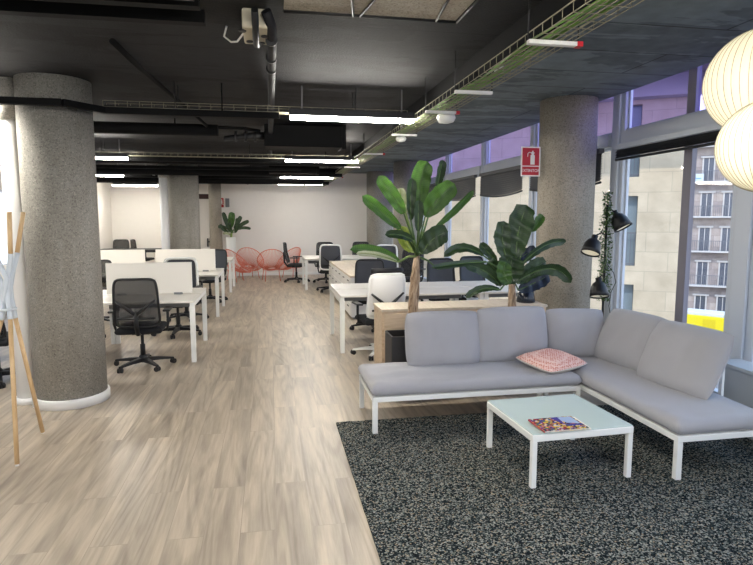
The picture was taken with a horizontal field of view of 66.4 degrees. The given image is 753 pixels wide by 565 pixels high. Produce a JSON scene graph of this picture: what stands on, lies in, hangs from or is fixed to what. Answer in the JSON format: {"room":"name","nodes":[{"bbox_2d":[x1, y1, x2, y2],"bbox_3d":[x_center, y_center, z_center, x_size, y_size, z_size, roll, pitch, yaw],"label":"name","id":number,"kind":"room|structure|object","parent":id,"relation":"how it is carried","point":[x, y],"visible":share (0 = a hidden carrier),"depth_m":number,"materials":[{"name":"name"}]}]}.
{"room":"open-plan office","nodes":[
{"label":"open-plan office","id":0,"kind":"room"},
{"bbox_2d":[0,167,112,248],"bbox_3d":[-6.080,-0.501,6.082,0.150,3.000,24.200,-1,7,-10],"label":"wall","id":1,"kind":"structure","parent":0,"point":[103,189],"depth_m":16.99,"materials":[{"name":"white paint"}]},
{"bbox_2d":[110,173,366,275],"bbox_3d":[-3.737,-1.807,17.727,8.900,3.000,2.000,-1,7,-10],"label":"wall","id":2,"kind":"structure","parent":0,"point":[301,216],"depth_m":17.06,"materials":[{"name":"white paint"}]},
{"bbox_2d":[0,274,751,564],"bbox_3d":[-1.728,0.975,7.054,8.900,0.150,24.200,-1,7,-10],"label":"floor","id":3,"kind":"structure","parent":0,"point":[233,455],"depth_m":4.20,"materials":[{"name":"brown wood"}]},
{"bbox_2d":[0,322,15,388],"bbox_3d":[-3.912,0.503,5.910,0.688,1.043,0.704,0,6,-2],"label":"office chair","id":4,"kind":"object","parent":3,"relation":"on","point":[4,339],"visible":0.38,"depth_m":5.71,"materials":[{"name":"black plastic"}]},
{"bbox_2d":[0,76,33,405],"bbox_3d":[-3.196,-0.333,5.121,0.200,2.880,0.200,-1,7,-10],"label":"wall","id":5,"kind":"structure","parent":3,"relation":"on","point":[9,161],"depth_m":5.02,"materials":[{"name":"white paint"}]},
{"bbox_2d":[0,212,44,466],"bbox_3d":[-2.660,0.368,4.039,0.528,1.727,0.619,-4,8,-34],"label":"coat stand","id":6,"kind":"object","parent":3,"relation":"on","point":[7,301],"visible":1,"depth_m":3.98,"materials":[{"name":"brown wood"}]},
{"bbox_2d":[13,72,110,410],"bbox_3d":[-2.827,-0.360,5.186,0.644,2.920,0.644,-1,7,-10],"label":"concrete pillar","id":7,"kind":"structure","parent":3,"relation":"on","point":[56,144],"depth_m":4.96,"materials":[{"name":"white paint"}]},
{"bbox_2d":[100,250,144,262],"bbox_3d":[-4.549,-0.006,10.054,1.190,1.130,1.300,-1,7,-10],"label":"divider","id":8,"kind":"object","parent":3,"relation":"on","point":[115,256],"visible":0.07,"depth_m":10.02,"materials":[{"name":"white plastic"}]},
{"bbox_2d":[107,278,176,372],"bbox_3d":[-2.651,0.436,6.505,0.688,1.043,0.704,-1,7,-12],"label":"office chair","id":9,"kind":"object","parent":3,"relation":"on","point":[136,311],"visible":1,"depth_m":6.22,"materials":[{"name":"fabric"}]},
{"bbox_2d":[103,262,207,361],"bbox_3d":[-2.808,0.316,7.189,1.190,1.130,1.300,-1,7,-10],"label":"desk","id":10,"kind":"object","parent":3,"relation":"on","point":[173,279],"visible":0.62,"depth_m":7.13,"materials":[{"name":"white plastic"}]},
{"bbox_2d":[157,164,169,248],"bbox_3d":[-4.499,-1.131,12.239,0.200,2.880,0.200,-1,7,-10],"label":"column","id":11,"kind":"structure","parent":3,"relation":"on","point":[163,185],"depth_m":12.13,"materials":[{"name":"white paint"}]},
{"bbox_2d":[151,257,202,338],"bbox_3d":[-2.882,0.205,8.302,0.722,1.101,0.744,-1,6,-6],"label":"office chair","id":12,"kind":"object","parent":3,"relation":"on","point":[195,276],"visible":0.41,"depth_m":8.54,"materials":[{"name":"black plastic"}]},
{"bbox_2d":[167,164,200,284],"bbox_3d":[-4.209,-1.176,12.594,0.704,2.890,0.704,-1,7,-10],"label":"concrete pillar","id":13,"kind":"structure","parent":3,"relation":"on","point":[183,190],"depth_m":12.29,"materials":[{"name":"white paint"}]},
{"bbox_2d":[156,249,224,316],"bbox_3d":[-3.378,-0.030,10.268,1.190,1.130,1.300,-1,7,-10],"label":"desk","id":14,"kind":"object","parent":3,"relation":"on","point":[207,269],"visible":0.52,"depth_m":10.22,"materials":[{"name":"white plastic"}]},
{"bbox_2d":[199,249,227,303],"bbox_3d":[-3.370,-0.133,11.582,0.688,1.043,0.704,2,7,19],"label":"office chair","id":15,"kind":"object","parent":3,"relation":"on","point":[220,254],"visible":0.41,"depth_m":11.76,"materials":[{"name":"fabric"}]},
{"bbox_2d":[208,184,222,248],"bbox_3d":[-4.507,-1.573,16.127,0.340,2.890,0.340,-1,7,-10],"label":"concrete pillar","id":16,"kind":"structure","parent":3,"relation":"on","point":[214,190],"depth_m":15.96,"materials":[{"name":"concrete"}]},
{"bbox_2d":[226,237,236,278],"bbox_3d":[-4.049,-0.689,16.055,0.270,1.150,0.270,-1,7,-10],"label":"floor vase","id":17,"kind":"object","parent":3,"relation":"on","point":[230,241],"visible":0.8,"depth_m":15.93,"materials":[{"name":"white ceramic"}]},
{"bbox_2d":[218,212,250,236],"bbox_3d":[-3.937,-1.564,15.950,0.890,0.779,0.169,-1,7,-10],"label":"leafy plant","id":18,"kind":"object","parent":17,"relation":"in","point":[229,222],"visible":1,"depth_m":15.91,"materials":[{"name":"green plant"}]},
{"bbox_2d":[225,249,251,281],"bbox_3d":[-3.715,-0.456,15.285,0.763,0.862,0.762,1,6,10],"label":"lounge chair","id":19,"kind":"object","parent":3,"relation":"on","point":[240,269],"visible":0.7,"depth_m":15.44,"materials":[{"name":"red"}]},
{"bbox_2d":[236,247,263,278],"bbox_3d":[-3.531,-0.537,16.009,0.762,0.862,0.763,-4,7,-30],"label":"lounge chair","id":20,"kind":"object","parent":3,"relation":"on","point":[239,250],"visible":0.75,"depth_m":16.15,"materials":[{"name":"red"}]},
{"bbox_2d":[257,249,283,281],"bbox_3d":[-2.861,-0.496,15.644,0.762,0.862,0.763,-2,7,-15],"label":"lounge chair","id":21,"kind":"object","parent":3,"relation":"on","point":[277,266],"visible":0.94,"depth_m":15.46,"materials":[{"name":"red"}]},
{"bbox_2d":[283,242,309,282],"bbox_3d":[-2.111,-0.539,15.197,0.704,1.043,0.688,0,6,0],"label":"office chair","id":22,"kind":"object","parent":3,"relation":"on","point":[296,265],"visible":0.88,"depth_m":15.15,"materials":[{"name":"black plastic"}]},
{"bbox_2d":[316,244,341,292],"bbox_3d":[-1.039,-0.347,13.230,0.722,1.101,0.744,0,6,-2],"label":"office chair","id":23,"kind":"object","parent":3,"relation":"on","point":[327,252],"visible":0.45,"depth_m":12.88,"materials":[{"name":"fabric"}]},
{"bbox_2d":[302,255,367,289],"bbox_3d":[-1.048,-0.270,14.202,1.500,0.730,1.300,-1,7,-10],"label":"desk","id":24,"kind":"object","parent":3,"relation":"on","point":[311,259],"visible":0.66,"depth_m":13.92,"materials":[{"name":"white laminate"}]},
{"bbox_2d":[329,260,356,296],"bbox_3d":[-0.576,-0.081,12.518,0.826,0.730,1.195,-1,7,-10],"label":"storage cabinet","id":25,"kind":"object","parent":3,"relation":"on","point":[331,263],"visible":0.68,"depth_m":12.42,"materials":[{"name":"white paint"}]},
{"bbox_2d":[334,264,354,302],"bbox_3d":[-0.359,0.051,11.345,0.826,0.730,1.195,-1,7,-10],"label":"storage cabinet","id":26,"kind":"object","parent":3,"relation":"on","point":[338,267],"visible":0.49,"depth_m":11.31,"materials":[{"name":"white paint"}]},
{"bbox_2d":[341,269,365,318],"bbox_3d":[-0.142,0.182,10.172,0.826,0.730,1.195,-1,7,-10],"label":"storage cabinet","id":27,"kind":"object","parent":3,"relation":"on","point":[348,276],"visible":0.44,"depth_m":9.61,"materials":[{"name":"white paint"}]},
{"bbox_2d":[349,259,384,332],"bbox_3d":[-0.076,0.185,8.745,0.688,1.043,0.704,-1,6,-6],"label":"office chair","id":28,"kind":"object","parent":3,"relation":"on","point":[363,267],"visible":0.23,"depth_m":9.01,"materials":[{"name":"fabric"}]},
{"bbox_2d":[350,268,406,360],"bbox_3d":[0.038,0.345,7.075,0.688,1.097,0.704,-2,7,-18],"label":"office chair","id":29,"kind":"object","parent":3,"relation":"on","point":[385,284],"visible":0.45,"depth_m":6.74,"materials":[{"name":"white"}]},
{"bbox_2d":[367,171,392,245],"bbox_3d":[0.093,-1.714,16.810,0.760,3.020,0.760,-1,7,-10],"label":"concrete pillar","id":30,"kind":"structure","parent":3,"relation":"on","point":[377,228],"depth_m":16.46,"materials":[{"name":"concrete"}]},
{"bbox_2d":[375,244,401,267],"bbox_3d":[0.246,-0.265,12.492,0.722,1.101,0.744,-1,6,-5],"label":"office chair","id":31,"kind":"object","parent":3,"relation":"on","point":[392,248],"visible":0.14,"depth_m":12.77,"materials":[{"name":"fabric"}]},
{"bbox_2d":[385,330,424,393],"bbox_3d":[0.272,0.775,5.468,0.326,0.600,0.326,-1,7,-10],"label":"planter","id":32,"kind":"object","parent":3,"relation":"on","point":[395,351],"visible":0.17,"depth_m":5.28,"materials":[{"name":"black"}]},
{"bbox_2d":[350,160,483,313],"bbox_3d":[0.378,-0.296,5.276,1.771,1.693,0.540,-5,8,-37],"label":"banana plant","id":33,"kind":"object","parent":32,"relation":"in","point":[418,203],"visible":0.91,"depth_m":5.20,"materials":[{"name":"green plant"}]},
{"bbox_2d":[330,281,483,352],"bbox_3d":[0.355,0.435,7.921,1.870,0.730,1.300,-1,7,-10],"label":"desk","id":34,"kind":"object","parent":3,"relation":"on","point":[446,289],"visible":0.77,"depth_m":7.69,"materials":[{"name":"white laminate"}]},
{"bbox_2d":[393,161,420,267],"bbox_3d":[0.734,-1.388,13.896,0.660,3.020,0.660,-1,7,-10],"label":"concrete pillar","id":35,"kind":"structure","parent":3,"relation":"on","point":[402,170],"depth_m":13.55,"materials":[{"name":"concrete"}]},
{"bbox_2d":[396,250,425,300],"bbox_3d":[0.652,-0.142,11.660,0.688,1.043,0.704,2,7,19],"label":"office chair","id":36,"kind":"object","parent":3,"relation":"on","point":[406,264],"visible":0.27,"depth_m":11.93,"materials":[{"name":"fabric"}]},
{"bbox_2d":[427,258,466,300],"bbox_3d":[1.086,0.161,8.957,0.688,1.043,0.704,-1,7,-12],"label":"office chair","id":37,"kind":"object","parent":3,"relation":"on","point":[433,275],"visible":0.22,"depth_m":9.22,"materials":[{"name":"fabric"}]},
{"bbox_2d":[444,154,450,257],"bbox_3d":[1.565,-1.556,12.700,0.090,3.620,0.220,-1,7,-10],"label":"trim","id":38,"kind":"structure","parent":3,"relation":"on","point":[448,157],"depth_m":12.62,"materials":[{"name":"grey"}]},
{"bbox_2d":[373,299,547,363],"bbox_3d":[0.872,0.613,6.087,1.760,0.785,0.472,-1,7,-10],"label":"credenza","id":39,"kind":"object","parent":3,"relation":"on","point":[387,315],"visible":0.29,"depth_m":5.85,"materials":[{"name":"brown wood"}]},
{"bbox_2d":[373,299,547,311],"bbox_3d":[0.872,0.235,6.045,1.760,0.025,0.470,-1,7,-10],"label":"countertop","id":40,"kind":"structure","parent":39,"relation":"on","point":[458,304],"depth_m":5.96,"materials":[{"name":"brown wood"}]},
{"bbox_2d":[516,290,534,302],"bbox_3d":[1.600,0.134,6.164,0.200,0.150,0.200,-1,7,-10],"label":"plant pot","id":41,"kind":"object","parent":39,"relation":"on","point":[529,297],"visible":0.75,"depth_m":6.09,"materials":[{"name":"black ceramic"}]},
{"bbox_2d":[447,154,480,299],"bbox_3d":[1.798,-1.436,11.632,0.180,3.620,1.980,-1,7,-10],"label":"window","id":42,"kind":"structure","parent":3,"relation":"on","point":[476,170],"depth_m":11.54,"materials":[{"name":"grey"}]},
{"bbox_2d":[443,175,476,200],"bbox_3d":[1.651,-1.866,11.556,0.060,0.447,1.943,-1,7,-10],"label":"window blind","id":43,"kind":"object","parent":42,"relation":"attached to","point":[469,182],"visible":0.52,"depth_m":11.22,"materials":[{"name":"grey"}]},
{"bbox_2d":[358,360,581,433],"bbox_3d":[0.759,0.841,4.925,1.756,0.590,0.732,-1,7,-10],"label":"sofa","id":44,"kind":"object","parent":3,"relation":"on","point":[392,381],"visible":0.73,"depth_m":4.64,"materials":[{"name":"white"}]},
{"bbox_2d":[405,310,479,364],"bbox_3d":[0.585,0.494,5.055,0.686,0.484,0.228,-1,6,-6],"label":"cushion","id":45,"kind":"object","parent":44,"relation":"on","point":[448,336],"visible":0.9,"depth_m":4.98,"materials":[{"name":"fabric"}]},
{"bbox_2d":[358,360,581,395],"bbox_3d":[0.761,0.772,4.908,1.756,0.122,0.712,-1,7,-10],"label":"seat cushion","id":46,"kind":"object","parent":44,"relation":"on","point":[392,378],"depth_m":4.66,"materials":[{"name":"fabric"}]},
{"bbox_2d":[477,306,547,361],"bbox_3d":[1.226,0.464,5.189,0.697,0.486,0.224,-2,7,-14],"label":"cushion","id":47,"kind":"object","parent":44,"relation":"on","point":[505,333],"visible":0.78,"depth_m":5.10,"materials":[{"name":"fabric"}]},
{"bbox_2d":[516,348,587,373],"bbox_3d":[1.497,0.668,4.926,0.474,0.142,0.432,-4,7,-31],"label":"cushion","id":48,"kind":"object","parent":44,"relation":"on","point":[548,360],"visible":1,"depth_m":4.82,"materials":[{"name":"pink fabric"}]},
{"bbox_2d":[459,256,485,297],"bbox_3d":[1.703,0.103,9.474,0.688,1.043,0.704,-2,7,-20],"label":"office chair","id":49,"kind":"object","parent":3,"relation":"on","point":[465,275],"visible":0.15,"depth_m":9.72,"materials":[{"name":"fabric"}]},
{"bbox_2d":[479,141,487,279],"bbox_3d":[1.963,-1.314,10.550,0.090,3.620,0.220,-1,7,-10],"label":"trim","id":50,"kind":"structure","parent":3,"relation":"on","point":[484,150],"depth_m":10.47,"materials":[{"name":"grey"}]},
{"bbox_2d":[454,281,519,300],"bbox_3d":[1.751,0.406,8.177,0.950,0.730,1.300,-1,7,-10],"label":"desk","id":51,"kind":"object","parent":3,"relation":"on","point":[504,291],"visible":0.27,"depth_m":8.05,"materials":[{"name":"white plastic"}]},
{"bbox_2d":[484,140,520,280],"bbox_3d":[2.179,-1.205,9.574,0.180,3.620,1.790,-1,7,-10],"label":"window","id":52,"kind":"structure","parent":3,"relation":"on","point":[514,161],"depth_m":9.88,"materials":[{"name":"grey"}]},
{"bbox_2d":[479,165,522,196],"bbox_3d":[2.032,-1.636,9.499,0.060,0.447,1.753,-1,7,-10],"label":"window blind","id":53,"kind":"object","parent":52,"relation":"attached to","point":[490,186],"visible":0.99,"depth_m":9.39,"materials":[{"name":"grey"}]},
{"bbox_2d":[527,123,539,262],"bbox_3d":[2.329,-1.093,8.576,0.090,3.620,0.240,-1,7,-10],"label":"trim","id":54,"kind":"structure","parent":3,"relation":"on","point":[534,134],"depth_m":8.48,"materials":[{"name":"grey"}]},
{"bbox_2d":[336,405,752,564],"bbox_3d":[1.497,1.321,3.214,3.052,0.017,3.650,-1,7,-10],"label":"rug","id":55,"kind":"object","parent":3,"relation":"on","point":[431,490],"visible":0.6,"depth_m":3.45,"materials":[{"name":"carpet"}]},
{"bbox_2d":[486,394,633,488],"bbox_3d":[1.222,1.056,3.941,0.708,0.350,0.686,-1,7,-13],"label":"coffee table","id":56,"kind":"object","parent":55,"relation":"on","point":[516,412],"visible":0.99,"depth_m":3.83,"materials":[{"name":"white"}]},
{"bbox_2d":[562,417,591,431],"bbox_3d":[1.176,0.906,3.670,0.303,0.008,0.215,-1,6,-9],"label":"magazine","id":57,"kind":"object","parent":56,"relation":"on","point":[573,417],"visible":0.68,"depth_m":3.59,"materials":[{"name":"beige paper"}]},
{"bbox_2d":[528,416,588,432],"bbox_3d":[1.154,0.899,3.652,0.303,0.010,0.220,-1,7,-12],"label":"magazine","id":58,"kind":"object","parent":57,"relation":"on","point":[565,423],"visible":1,"depth_m":3.63,"materials":[{"name":"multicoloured paper"}]},
{"bbox_2d":[550,416,581,424],"bbox_3d":[1.216,0.890,3.693,0.156,0.001,0.156,-1,7,-12],"label":"print","id":59,"kind":"object","parent":58,"relation":"on","point":[565,420],"depth_m":3.69,"materials":[{"name":"blue"}]},
{"bbox_2d":[534,95,598,309],"bbox_3d":[2.182,-0.579,6.683,0.630,3.020,0.630,-1,7,-10],"label":"concrete pillar","id":60,"kind":"structure","parent":3,"relation":"on","point":[568,126],"depth_m":6.38,"materials":[{"name":"concrete"}]},
{"bbox_2d":[521,147,540,176],"bbox_3d":[1.718,-1.348,6.408,0.225,0.325,0.013,-1,6,-9],"label":"sign","id":61,"kind":"object","parent":60,"relation":"attached to","point":[530,156],"visible":1,"depth_m":6.41,"materials":[{"name":"red"}]},
{"bbox_2d":[597,133,611,151],"bbox_3d":[2.554,-0.978,7.551,0.180,3.620,1.870,-1,7,-10],"label":"window","id":62,"kind":"structure","parent":3,"relation":"on","point":[604,141],"depth_m":6.63,"materials":[{"name":"grey"}]},
{"bbox_2d":[529,148,603,191],"bbox_3d":[2.406,-1.409,7.476,0.060,0.447,1.833,-1,7,-10],"label":"window blind","id":63,"kind":"object","parent":62,"relation":"attached to","point":[534,179],"visible":0.19,"depth_m":6.66,"materials":[{"name":"grey"}]},
{"bbox_2d":[581,205,632,316],"bbox_3d":[2.394,0.089,6.117,0.544,1.820,0.310,-1,7,-10],"label":"floor lamp","id":64,"kind":"object","parent":3,"relation":"on","point":[591,247],"visible":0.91,"depth_m":6.01,"materials":[{"name":"black metal"}]},
{"bbox_2d":[596,191,613,301],"bbox_3d":[2.427,-0.376,6.087,0.176,1.170,0.168,0,6,1],"label":"trailing plant","id":65,"kind":"object","parent":64,"relation":"attached to","point":[607,197],"visible":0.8,"depth_m":6.06,"materials":[{"name":"green plant"}]},
{"bbox_2d":[604,91,629,321],"bbox_3d":[2.711,-0.862,6.514,0.090,3.620,0.240,-1,7,-10],"label":"trim","id":66,"kind":"structure","parent":3,"relation":"on","point":[621,101],"depth_m":6.45,"materials":[{"name":"grey"}]},
{"bbox_2d":[543,356,752,479],"bbox_3d":[2.096,0.869,4.588,0.742,0.610,1.842,-1,7,-10],"label":"sofa","id":67,"kind":"object","parent":3,"relation":"on","point":[682,417],"visible":0.7,"depth_m":3.95,"materials":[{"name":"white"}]},
{"bbox_2d":[545,308,603,356],"bbox_3d":[1.838,0.467,5.345,0.555,0.448,0.206,0,6,-2],"label":"cushion","id":68,"kind":"object","parent":67,"relation":"on","point":[573,331],"visible":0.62,"depth_m":5.28,"materials":[{"name":"fabric"}]},
{"bbox_2d":[594,308,666,370],"bbox_3d":[2.203,0.492,5.027,0.300,0.462,0.708,-2,7,-19],"label":"cushion","id":69,"kind":"object","parent":67,"relation":"on","point":[623,337],"visible":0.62,"depth_m":4.96,"materials":[{"name":"fabric"}]},
{"bbox_2d":[571,356,752,434],"bbox_3d":[2.086,0.812,4.579,0.722,0.116,1.842,-1,7,-10],"label":"seat cushion","id":70,"kind":"object","parent":67,"relation":"on","point":[670,411],"depth_m":4.01,"materials":[{"name":"fabric"}]},
{"bbox_2d":[636,320,733,399],"bbox_3d":[2.319,0.567,4.361,0.314,0.481,0.718,-2,7,-19],"label":"cushion","id":71,"kind":"object","parent":67,"relation":"on","point":[690,359],"visible":0.91,"depth_m":4.24,"materials":[{"name":"fabric"}]},
{"bbox_2d":[619,65,717,393],"bbox_3d":[2.909,-0.763,5.636,0.180,3.620,1.570,-1,7,-10],"label":"window","id":72,"kind":"structure","parent":3,"relation":"on","point":[694,117],"depth_m":5.47,"materials":[{"name":"grey"}]},
{"bbox_2d":[614,123,721,160],"bbox_3d":[2.761,-1.330,5.545,0.060,0.173,1.530,-1,7,-10],"label":"window blind","id":73,"kind":"object","parent":72,"relation":"attached to","point":[704,134],"visible":0.91,"depth_m":5.43,"materials":[{"name":"grey"}]},
{"bbox_3d":[1.240,0.755,5.645,0.326,0.600,0.326,-1,7,-10],"label":"planter","id":74,"kind":"object","parent":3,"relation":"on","visible":0},
{"bbox_2d":[431,204,571,306],"bbox_3d":[1.150,-0.100,5.415,1.628,1.275,0.363,-3,7,-23],"label":"banana plant","id":75,"kind":"object","parent":74,"relation":"in","point":[511,239],"visible":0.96,"depth_m":5.49,"materials":[{"name":"green plant"}]},
{"bbox_2d":[0,0,752,173],"bbox_3d":[-1.703,-2.384,6.682,8.950,0.892,24.200,-1,7,-10],"label":"ceiling","id":76,"kind":"structure","parent":0,"point":[652,41],"depth_m":4.53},
{"bbox_2d":[0,0,205,26],"bbox_3d":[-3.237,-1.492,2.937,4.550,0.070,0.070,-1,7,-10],"label":"ceiling beam","id":77,"kind":"structure","parent":76,"relation":"attached to","point":[7,7],"depth_m":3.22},
{"bbox_2d":[95,139,128,159],"bbox_3d":[-4.385,-2.020,8.681,1.180,0.300,0.090,-1,7,-10],"label":"lamp","id":78,"kind":"object","parent":76,"relation":"hanging from","point":[114,156],"visible":0.44,"depth_m":8.72,"materials":[{"name":"white plastic"}]},
{"bbox_2d":[0,83,278,118],"bbox_3d":[-3.265,-1.565,4.612,4.900,0.298,0.355,-1,7,-10],"label":"raceway","id":79,"kind":"object","parent":76,"relation":"attached to","point":[31,101],"visible":1,"depth_m":4.97,"materials":[{"name":"metal"}]},
{"bbox_2d":[0,163,300,170],"bbox_3d":[-4.068,-2.221,10.457,5.350,0.298,0.055,-1,7,-10],"label":"raceway","id":80,"kind":"object","parent":76,"relation":"attached to","point":[274,168],"visible":0.54,"depth_m":10.59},
{"bbox_2d":[93,118,218,135],"bbox_3d":[-3.970,-1.841,6.630,4.150,0.200,0.140,-1,7,-10],"label":"ceiling pipe","id":81,"kind":"object","parent":76,"relation":"attached to","point":[106,127],"visible":0.7,"depth_m":6.83,"materials":[{"name":"metal"}]},
{"bbox_2d":[109,38,259,132],"bbox_3d":[-1.885,-1.747,5.524,0.602,0.119,3.442,1,6,5],"label":"conduit","id":82,"kind":"object","parent":76,"relation":"attached to","point":[112,41],"visible":0.88,"depth_m":4.80,"materials":[{"name":"metal"}]},
{"bbox_2d":[96,175,277,178],"bbox_3d":[-4.703,-2.482,12.786,4.950,0.298,0.055,-1,7,-10],"label":"raceway","id":83,"kind":"object","parent":76,"relation":"attached to","point":[146,176],"visible":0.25,"depth_m":13.02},
{"bbox_2d":[96,144,280,162],"bbox_3d":[-3.997,-2.054,8.975,4.950,0.298,0.055,-1,7,-10],"label":"raceway","id":84,"kind":"object","parent":76,"relation":"attached to","point":[129,158],"visible":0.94,"depth_m":9.18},
{"bbox_2d":[100,143,321,158],"bbox_3d":[-3.412,-2.075,8.968,6.006,0.255,0.188,-1,7,-10],"label":"cable tray","id":85,"kind":"object","parent":76,"relation":"hanging from","point":[101,151],"visible":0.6,"depth_m":9.06,"materials":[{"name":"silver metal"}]},
{"bbox_2d":[96,177,328,184],"bbox_3d":[-4.295,-2.609,14.157,6.250,0.350,0.200,-1,7,-10],"label":"ceiling pipe","id":86,"kind":"object","parent":76,"relation":"hanging from","point":[280,181],"visible":0.37,"depth_m":14.21,"materials":[{"name":"metal"}]},
{"bbox_2d":[96,168,341,176],"bbox_3d":[-3.807,-2.318,11.518,6.250,0.340,0.180,-1,7,-10],"label":"ceiling pipe","id":87,"kind":"object","parent":76,"relation":"hanging from","point":[323,172],"visible":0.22,"depth_m":11.53,"materials":[{"name":"metal"}]},
{"bbox_2d":[96,152,351,166],"bbox_3d":[-3.499,-2.167,9.852,6.250,0.270,0.160,-1,7,-10],"label":"ceiling pipe","id":88,"kind":"object","parent":76,"relation":"hanging from","point":[283,163],"visible":0.15,"depth_m":9.99,"materials":[{"name":"metal"}]},
{"bbox_2d":[238,7,267,47],"bbox_3d":[-0.723,-1.496,3.383,0.174,0.158,0.458,-1,7,-10],"label":"junction box","id":89,"kind":"object","parent":76,"relation":"attached to","point":[254,28],"visible":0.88,"depth_m":3.29,"materials":[{"name":"beige plastic"}]},
{"bbox_2d":[102,82,407,114],"bbox_3d":[-1.047,-1.659,5.258,2.706,0.255,0.188,-1,7,-10],"label":"cable tray","id":90,"kind":"object","parent":76,"relation":"hanging from","point":[174,102],"visible":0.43,"depth_m":5.16,"materials":[{"name":"silver metal"}]},
{"bbox_2d":[102,100,407,114],"bbox_3d":[-1.047,-1.582,5.267,2.706,0.055,0.125,-1,7,-10],"label":"wire basket","id":91,"kind":"object","parent":90,"relation":"on","point":[280,112],"depth_m":5.16,"materials":[{"name":"black"}]},
{"bbox_2d":[261,8,276,156],"bbox_3d":[-1.821,-2.223,9.812,0.094,0.150,13.474,-1,7,-10],"label":"conduit","id":92,"kind":"object","parent":76,"relation":"attached to","point":[271,41],"visible":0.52,"depth_m":3.82,"materials":[{"name":"black"}]},
{"bbox_2d":[243,165,318,175],"bbox_3d":[-1.902,-2.317,11.461,1.484,0.330,0.440,-1,7,-10],"label":"duct","id":93,"kind":"object","parent":76,"relation":"hanging from","point":[305,170],"visible":0.38,"depth_m":11.36,"materials":[{"name":"black metal"}]},
{"bbox_2d":[224,124,345,153],"bbox_3d":[-1.193,-1.883,7.497,1.534,0.310,0.540,-1,7,-10],"label":"duct","id":94,"kind":"object","parent":76,"relation":"hanging from","point":[284,137],"visible":0.94,"depth_m":7.30,"materials":[{"name":"black metal"}]},
{"bbox_2d":[285,151,358,162],"bbox_3d":[-0.875,-2.081,9.222,1.180,0.300,0.090,-1,7,-10],"label":"lamp","id":95,"kind":"object","parent":76,"relation":"hanging from","point":[323,159],"visible":0.88,"depth_m":9.19,"materials":[{"name":"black plastic"}]},
{"bbox_2d":[285,159,357,162],"bbox_3d":[-0.875,-1.947,9.237,1.160,0.030,0.084,-1,7,-10],"label":"diffuser","id":96,"kind":"object","parent":95,"relation":"attached to","point":[286,160],"depth_m":9.21,"materials":[{"name":"white"}]},
{"bbox_2d":[289,85,414,123],"bbox_3d":[-0.220,-1.641,5.300,1.160,0.300,0.090,-1,7,-10],"label":"lamp","id":97,"kind":"object","parent":76,"relation":"hanging from","point":[294,113],"visible":1,"depth_m":5.27,"materials":[{"name":"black plastic"}]},
{"bbox_2d":[290,115,413,123],"bbox_3d":[-0.220,-1.507,5.315,1.140,0.030,0.084,-1,7,-10],"label":"diffuser","id":98,"kind":"object","parent":97,"relation":"attached to","point":[407,119],"depth_m":5.29,"materials":[{"name":"white"}]},
{"bbox_2d":[284,0,479,23],"bbox_3d":[0.032,-1.525,3.097,1.038,0.016,0.579,-1,7,-10],"label":"ceiling panel","id":99,"kind":"object","parent":76,"relation":"attached to","point":[361,15],"visible":1,"depth_m":3.33,"materials":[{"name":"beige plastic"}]},
{"bbox_2d":[332,0,595,168],"bbox_3d":[0.479,-1.820,6.126,0.220,0.132,22.200,-1,7,-10],"label":"cable tray","id":100,"kind":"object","parent":76,"relation":"attached to","point":[544,9],"depth_m":3.92,"materials":[{"name":"metal"}]},
{"bbox_2d":[318,0,643,185],"bbox_3d":[0.005,-1.941,7.969,0.304,0.298,18.006,-1,7,-10],"label":"cable tray","id":101,"kind":"object","parent":76,"relation":"hanging from","point":[576,19],"visible":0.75,"depth_m":3.44,"materials":[{"name":"silver metal"}]},
{"bbox_2d":[702,29,752,125],"bbox_3d":[1.980,-1.205,2.912,0.558,0.895,0.558,-1,7,-10],"label":"paper lantern","id":102,"kind":"object","parent":76,"relation":"hanging from","point":[727,86],"visible":0.73,"depth_m":2.84,"materials":[{"name":"beige"}]},
{"bbox_2d":[714,103,752,191],"bbox_3d":[1.652,-0.983,2.365,0.408,1.214,0.408,-1,7,-10],"label":"paper lantern","id":103,"kind":"object","parent":76,"relation":"hanging from","point":[733,149],"visible":1,"depth_m":2.37,"materials":[{"name":"beige"}]},
{"bbox_2d":[718,359,752,439],"bbox_3d":[3.693,1.386,0.338,0.230,0.530,9.020,-1,7,-10],"label":"wall","id":104,"kind":"structure","parent":0,"point":[738,383],"depth_m":4.50,"materials":[{"name":"grey paint"}]},
{"bbox_2d":[723,185,752,362],"bbox_3d":[3.046,-0.659,4.706,0.090,3.620,0.320,-1,7,-10],"label":"trim","id":105,"kind":"structure","parent":104,"relation":"attached to","point":[738,317],"depth_m":4.75,"materials":[{"name":"grey"}]},
{"bbox_3d":[-4.893,-1.378,16.589,1.000,2.400,0.100,-1,7,-10],"label":"wall","id":106,"kind":"structure","parent":0,"visible":0},
{"bbox_2d":[199,194,209,248],"bbox_3d":[-4.920,-1.350,16.518,0.520,2.360,0.155,-1,7,-10],"label":"door","id":107,"kind":"structure","parent":106,"relation":"in","point":[203,198],"depth_m":16.49,"materials":[{"name":"white"}]},
{"label":"outside","id":108,"kind":"structure","parent":0,"visible":0},
{"bbox_3d":[40.123,4.023,59.042,220.000,0.200,220.000,-1,7,-10],"label":"street","id":109,"kind":"object","parent":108,"visible":0},
{"bbox_2d":[424,63,709,320],"bbox_3d":[1.712,-1.839,23.842,20.382,19.300,10.200,3,7,21],"label":"stone building","id":110,"kind":"structure","parent":109,"relation":"on","point":[655,181],"depth_m":18.13,"materials":[{"name":"beige stone"}]},
{"bbox_2d":[687,308,724,330],"bbox_3d":[27.418,3.896,45.800,5.400,2.995,2.100,6,9,42],"label":"delivery van","id":111,"kind":"object","parent":109,"relation":"on","point":[712,319],"visible":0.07,"depth_m":45.64,"materials":[{"name":"yellow paint"}]},
{"bbox_2d":[688,142,732,310],"bbox_3d":[37.797,-5.947,58.353,18.100,19.770,10.905,3,7,27],"label":"apartment building","id":112,"kind":"structure","parent":109,"relation":"on","point":[713,196],"depth_m":55.97,"materials":[{"name":"paint"}]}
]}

